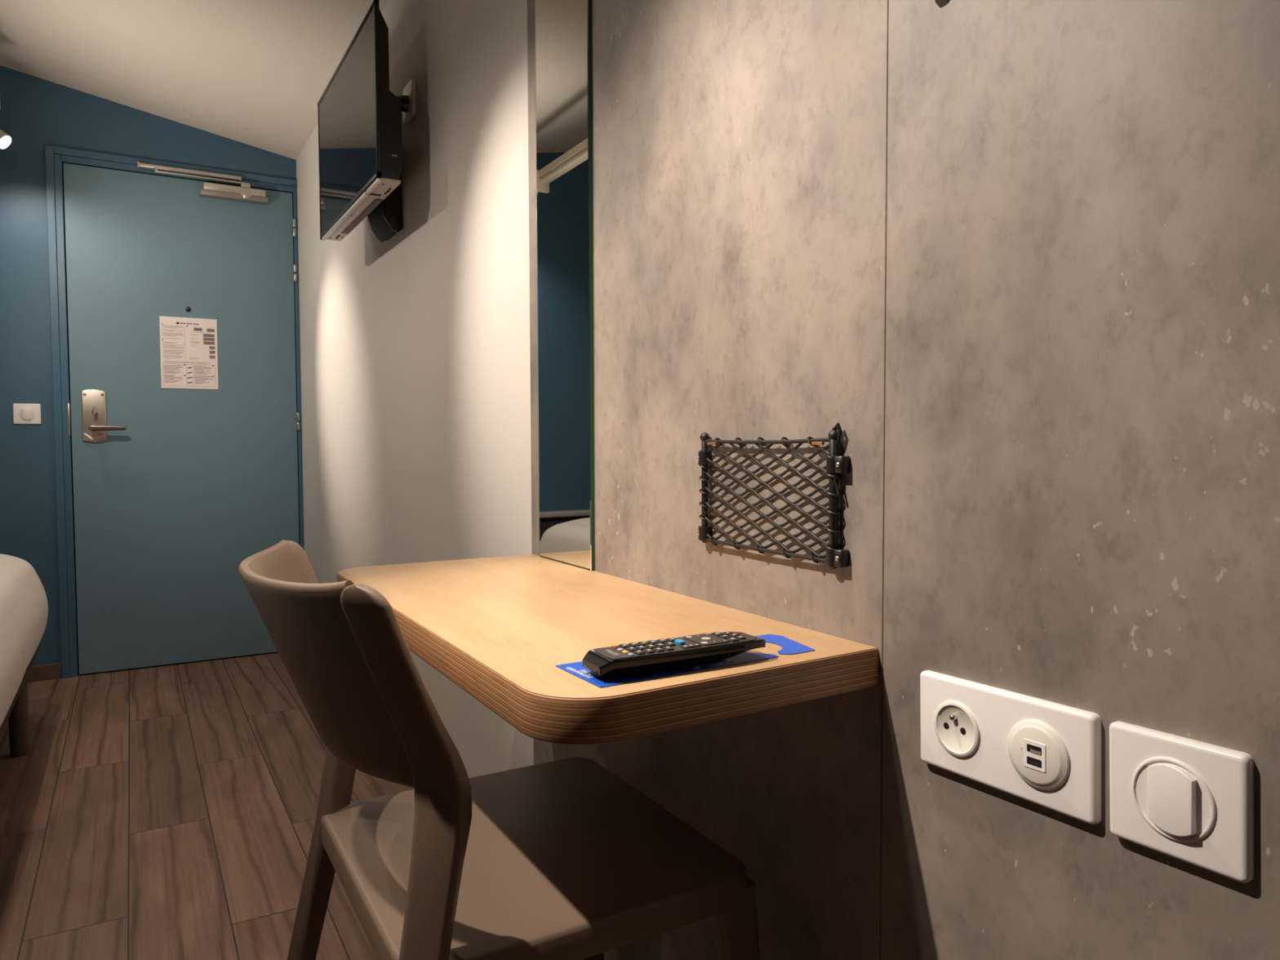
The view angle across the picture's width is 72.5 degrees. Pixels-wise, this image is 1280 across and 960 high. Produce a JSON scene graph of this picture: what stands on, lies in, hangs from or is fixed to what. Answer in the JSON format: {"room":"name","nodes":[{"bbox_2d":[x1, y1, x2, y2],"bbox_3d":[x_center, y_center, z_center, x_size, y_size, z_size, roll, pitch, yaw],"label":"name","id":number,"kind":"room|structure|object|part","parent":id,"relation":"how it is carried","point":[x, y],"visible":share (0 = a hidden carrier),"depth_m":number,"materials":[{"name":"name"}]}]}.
{"room":"hotel room","nodes":[
{"label":"hotel room","id":0,"kind":"room"},
{"bbox_2d":[0,65,296,677],"bbox_3d":[-2.591,-0.575,3.345,2.415,2.750,0.100,-2,3,-30],"label":"wall","id":1,"kind":"structure","parent":0,"point":[36,113],"depth_m":3.42,"materials":[{"name":"teal paint"}]},
{"bbox_2d":[13,403,41,424],"bbox_3d":[-2.393,-0.258,3.409,0.089,0.080,0.012,-2,3,-30],"label":"light switch","id":2,"kind":"object","parent":1,"relation":"attached to","point":[23,413],"visible":1,"depth_m":3.40,"materials":[{"name":"white plastic"}]},
{"bbox_2d":[24,662,61,682],"bbox_3d":[-2.959,0.781,3.122,1.488,0.062,0.012,-2,3,-30],"label":"baseboard","id":3,"kind":"structure","parent":1,"relation":"attached to","point":[51,671],"depth_m":3.46,"materials":[{"name":"brown wood"}]},
{"bbox_2d":[62,168,79,673],"bbox_3d":[-1.935,-0.251,3.747,0.884,2.064,0.010,-2,3,-30],"label":"door frame","id":4,"kind":"structure","parent":1,"relation":"in","point":[63,168],"depth_m":3.53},
{"bbox_2d":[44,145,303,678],"bbox_3d":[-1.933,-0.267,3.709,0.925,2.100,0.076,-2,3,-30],"label":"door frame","id":5,"kind":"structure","parent":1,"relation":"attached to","point":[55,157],"depth_m":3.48,"materials":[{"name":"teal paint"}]},
{"bbox_2d":[62,161,300,674],"bbox_3d":[-1.897,-0.260,3.689,0.870,2.074,0.100,-2,3,-30],"label":"door","id":6,"kind":"structure","parent":1,"relation":"in","point":[174,489],"depth_m":3.67,"materials":[{"name":"teal paint"}]},
{"bbox_3d":[-2.274,-0.242,3.478,0.007,0.127,0.006,-2,3,-30],"label":"strike plate","id":7,"kind":"part","parent":6,"relation":"part of","materials":[{"name":"silver metal"}]},
{"bbox_3d":[-2.199,-0.258,3.519,0.084,0.214,0.010,-2,3,-30],"label":"lock plate","id":8,"kind":"part","parent":6,"relation":"part of","materials":[{"name":"silver metal"}]},
{"bbox_3d":[-2.144,-0.208,3.519,0.129,0.024,0.052,-2,3,-30],"label":"handle","id":9,"kind":"part","parent":6,"relation":"part of","materials":[{"name":"silver metal"}]},
{"bbox_2d":[159,315,218,389],"bbox_3d":[-1.901,-0.534,3.685,0.215,0.298,0.004,-2,3,-30],"label":"notice","id":10,"kind":"object","parent":6,"relation":"attached to","point":[188,352],"visible":1,"depth_m":3.68,"materials":[{"name":"beige paper"}]},
{"bbox_2d":[162,324,210,364],"bbox_3d":[-1.905,-0.572,3.680,0.187,0.160,0.001,-2,3,-30],"label":"print","id":11,"kind":"object","parent":10,"relation":"on","point":[181,344],"depth_m":3.68,"materials":[{"name":"grey paper"}]},
{"bbox_3d":[-1.877,-1.285,3.648,0.386,0.022,0.027,-2,3,-30],"label":"slide rail","id":12,"kind":"part","parent":6,"relation":"part of","materials":[{"name":"silver metal"}]},
{"bbox_3d":[-1.829,-1.264,3.659,0.360,0.034,0.026,-2,3,-30],"label":"arm","id":13,"kind":"part","parent":6,"relation":"part of","materials":[{"name":"silver metal"}]},
{"bbox_2d":[0,0,388,159],"bbox_3d":[-1.174,-1.537,0.864,2.615,0.526,5.783,-2,3,-30],"label":"ceiling","id":14,"kind":"structure","parent":0,"point":[256,73],"depth_m":3.03,"materials":[{"name":"paint"}]},
{"bbox_2d":[0,107,12,148],"bbox_3d":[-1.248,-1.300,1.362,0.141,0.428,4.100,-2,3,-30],"label":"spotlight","id":15,"kind":"object","parent":14,"relation":"hanging from","point":[6,140],"visible":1,"depth_m":3.10,"materials":[{"name":"beige"}]},
{"bbox_2d":[0,651,414,959],"bbox_3d":[-1.166,0.923,0.970,2.615,0.050,5.783,-2,3,-30],"label":"floor","id":16,"kind":"structure","parent":0,"point":[165,811],"depth_m":2.19,"materials":[{"name":"brown wood"}]},
{"bbox_2d":[0,553,48,757],"bbox_3d":[-2.073,0.559,1.629,1.469,0.627,2.460,-2,3,-30],"label":"bed","id":17,"kind":"object","parent":16,"relation":"on","point":[24,604],"visible":1,"depth_m":2.47,"materials":[{"name":"white fabric"}]},
{"bbox_3d":[-1.873,0.721,2.632,0.053,0.216,0.053,-2,3,-30],"label":"leg","id":18,"kind":"part","parent":17,"relation":"part of","materials":[{"name":"brown"}]},
{"bbox_2d":[238,539,759,959],"bbox_3d":[-0.184,0.484,1.059,0.532,0.813,0.468,-2,3,-30],"label":"chair","id":19,"kind":"object","parent":16,"relation":"on","point":[565,859],"visible":1,"depth_m":0.93,"materials":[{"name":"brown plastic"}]},
{"bbox_3d":[-0.438,0.482,1.149,0.161,0.810,0.052,-1,3,-27],"label":"leg","id":20,"kind":"part","parent":19,"relation":"part of","materials":[{"name":"brown plastic"}]},
{"bbox_3d":[-0.351,0.186,0.950,0.148,0.207,0.389,-2,3,-30],"label":"backrest","id":21,"kind":"part","parent":19,"relation":"part of","materials":[{"name":"brown plastic"}]},
{"bbox_3d":[-0.231,0.497,0.794,0.161,0.810,0.052,-2,3,-33],"label":"leg","id":22,"kind":"part","parent":19,"relation":"part of","materials":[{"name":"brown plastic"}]},
{"bbox_3d":[-0.148,0.459,1.079,0.401,0.038,0.435,-2,3,-30],"label":"seat","id":23,"kind":"part","parent":19,"relation":"part of","materials":[{"name":"brown plastic"}]},
{"bbox_3d":[-0.094,0.662,1.357,0.086,0.432,0.031,-2,3,-30],"label":"leg","id":24,"kind":"part","parent":19,"relation":"part of","materials":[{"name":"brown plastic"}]},
{"bbox_3d":[0.113,0.676,1.002,0.086,0.432,0.031,-2,3,-30],"label":"leg","id":25,"kind":"part","parent":19,"relation":"part of","materials":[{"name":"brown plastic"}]},
{"bbox_2d":[296,0,533,777],"bbox_3d":[-0.104,-0.443,1.579,0.100,2.620,5.663,-2,3,-30],"label":"wall","id":26,"kind":"structure","parent":0,"point":[415,343],"depth_m":2.17,"materials":[{"name":"white paint"}]},
{"bbox_2d":[317,0,402,242],"bbox_3d":[-0.756,-0.921,2.438,0.137,0.478,0.736,-2,3,-30],"label":"television","id":27,"kind":"object","parent":26,"relation":"attached to","point":[359,118],"visible":1,"depth_m":2.29,"materials":[{"name":"black plastic"}]},
{"bbox_3d":[-0.803,-0.734,2.403,0.008,0.010,0.701,-2,3,-30],"label":"trim","id":28,"kind":"part","parent":27,"relation":"part of","materials":[{"name":"white"}]},
{"bbox_2d":[341,198,383,234],"bbox_3d":[-0.780,-0.734,2.443,0.020,0.002,0.425,-2,3,-30],"label":"vent","id":29,"kind":"object","parent":27,"relation":"attached to","point":[370,204],"depth_m":2.41,"materials":[{"name":"grey"}]},
{"bbox_2d":[402,78,415,124],"bbox_3d":[-0.613,-1.005,2.318,0.009,0.090,0.090,-2,3,-30],"label":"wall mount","id":30,"kind":"object","parent":26,"relation":"attached to","point":[409,90],"visible":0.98,"depth_m":2.29,"materials":[{"name":"white plastic"}]},
{"bbox_2d":[396,95,408,112],"bbox_3d":[-0.650,-0.970,2.309,0.079,0.099,0.044,-1,3,-18],"label":"plug","id":31,"kind":"object","parent":30,"relation":"attached to","point":[404,100],"visible":0.3,"depth_m":2.30,"materials":[{"name":"black plastic"}]},
{"bbox_2d":[527,0,888,959],"bbox_3d":[0.029,-0.268,1.235,0.025,2.300,0.878,-2,3,-30],"label":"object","id":32,"kind":"structure","parent":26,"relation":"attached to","point":[740,147],"depth_m":1.04,"materials":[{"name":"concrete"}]},
{"bbox_2d":[534,0,595,570],"bbox_3d":[-0.130,-0.568,1.462,0.007,1.420,0.208,-2,3,-30],"label":"mirror","id":33,"kind":"object","parent":32,"relation":"attached to","point":[562,28],"visible":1,"depth_m":1.46,"materials":[{"name":"green glass"}]},
{"bbox_2d":[337,554,878,744],"bbox_3d":[-0.133,0.176,1.149,0.362,0.038,0.874,-2,3,-30],"label":"desk","id":34,"kind":"object","parent":32,"relation":"attached to","point":[499,628],"visible":0.87,"depth_m":0.91,"materials":[{"name":"brown wood"}]},
{"bbox_2d":[555,634,815,688],"bbox_3d":[0.054,0.169,0.833,0.258,0.001,0.087,-2,3,-30],"label":"brochure","id":35,"kind":"object","parent":34,"relation":"on","point":[789,646],"visible":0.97,"depth_m":0.80,"materials":[{"name":"blue paper"}]},
{"bbox_2d":[582,631,765,678],"bbox_3d":[0.034,0.159,0.801,0.177,0.023,0.052,-2,3,-30],"label":"remote control","id":36,"kind":"object","parent":35,"relation":"on","point":[651,656],"visible":1,"depth_m":0.78,"materials":[{"name":"black plastic"}]},
{"bbox_3d":[0.035,0.151,0.801,0.158,0.001,0.047,-2,3,-30],"label":"plate","id":37,"kind":"part","parent":36,"relation":"part of","materials":[{"name":"grey plastic"}]},
{"bbox_2d":[697,422,849,568],"bbox_3d":[0.144,0.013,1.010,0.016,0.152,0.262,-2,3,-30],"label":"pocket","id":38,"kind":"object","parent":32,"relation":"attached to","point":[836,557],"visible":1,"depth_m":0.98,"materials":[{"name":"black fabric"}]},
{"bbox_3d":[0.083,0.012,1.116,0.008,0.137,0.008,-2,3,-30],"label":"rod","id":39,"kind":"part","parent":38,"relation":"part of","materials":[{"name":"black plastic"}]},
{"bbox_3d":[0.142,0.081,1.016,0.006,0.006,0.234,-2,3,-30],"label":"elastic cord","id":40,"kind":"part","parent":38,"relation":"part of","materials":[{"name":"black fabric"}]},
{"bbox_3d":[0.141,-0.045,1.010,0.005,0.007,0.234,-2,3,-30],"label":"elastic cord","id":41,"kind":"part","parent":38,"relation":"part of","materials":[{"name":"black fabric"}]},
{"bbox_3d":[0.202,0.021,0.912,0.009,0.143,0.009,-2,3,-30],"label":"rod","id":42,"kind":"part","parent":38,"relation":"part of","materials":[{"name":"black plastic"}]},
{"bbox_3d":[0.203,-0.006,0.905,0.007,0.045,0.013,-2,3,-30],"label":"loose cord","id":43,"kind":"part","parent":38,"relation":"part of","materials":[{"name":"black fabric"}]},
{"bbox_2d":[880,0,888,959],"bbox_3d":[0.251,-0.253,0.856,0.024,2.300,0.002,-2,3,-30],"label":"joint","id":44,"kind":"object","parent":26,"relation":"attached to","point":[888,0],"visible":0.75,"depth_m":0.86,"materials":[{"name":"brown"}]},
{"bbox_2d":[880,0,1279,959],"bbox_3d":[0.759,-0.217,-0.018,0.025,2.300,2.021,-2,3,-30],"label":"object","id":45,"kind":"structure","parent":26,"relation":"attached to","point":[1082,458],"depth_m":0.68,"materials":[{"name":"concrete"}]},
{"bbox_2d":[920,670,1101,824],"bbox_3d":[0.306,0.222,0.744,0.014,0.089,0.175,-2,3,-30],"label":"double socket","id":46,"kind":"object","parent":45,"relation":"attached to","point":[1046,753],"visible":1,"depth_m":0.73,"materials":[{"name":"white plastic"}]},
{"bbox_2d":[933,701,979,757],"bbox_3d":[0.283,0.222,0.780,0.005,0.049,0.049,-2,3,-30],"label":"outlet","id":47,"kind":"object","parent":46,"relation":"attached to","point":[956,723],"depth_m":0.78,"materials":[{"name":"white plastic"}]},
{"bbox_3d":[0.320,0.223,0.708,0.001,0.023,0.020,-2,3,-30],"label":"port panel","id":48,"kind":"part","parent":46,"relation":"part of","materials":[{"name":"white plastic"}]},
{"bbox_2d":[1109,720,1254,883],"bbox_3d":[0.378,0.226,0.619,0.015,0.089,0.098,-2,3,-30],"label":"light switch","id":49,"kind":"object","parent":45,"relation":"attached to","point":[1190,801],"visible":1,"depth_m":0.61,"materials":[{"name":"white plastic"}]}
]}

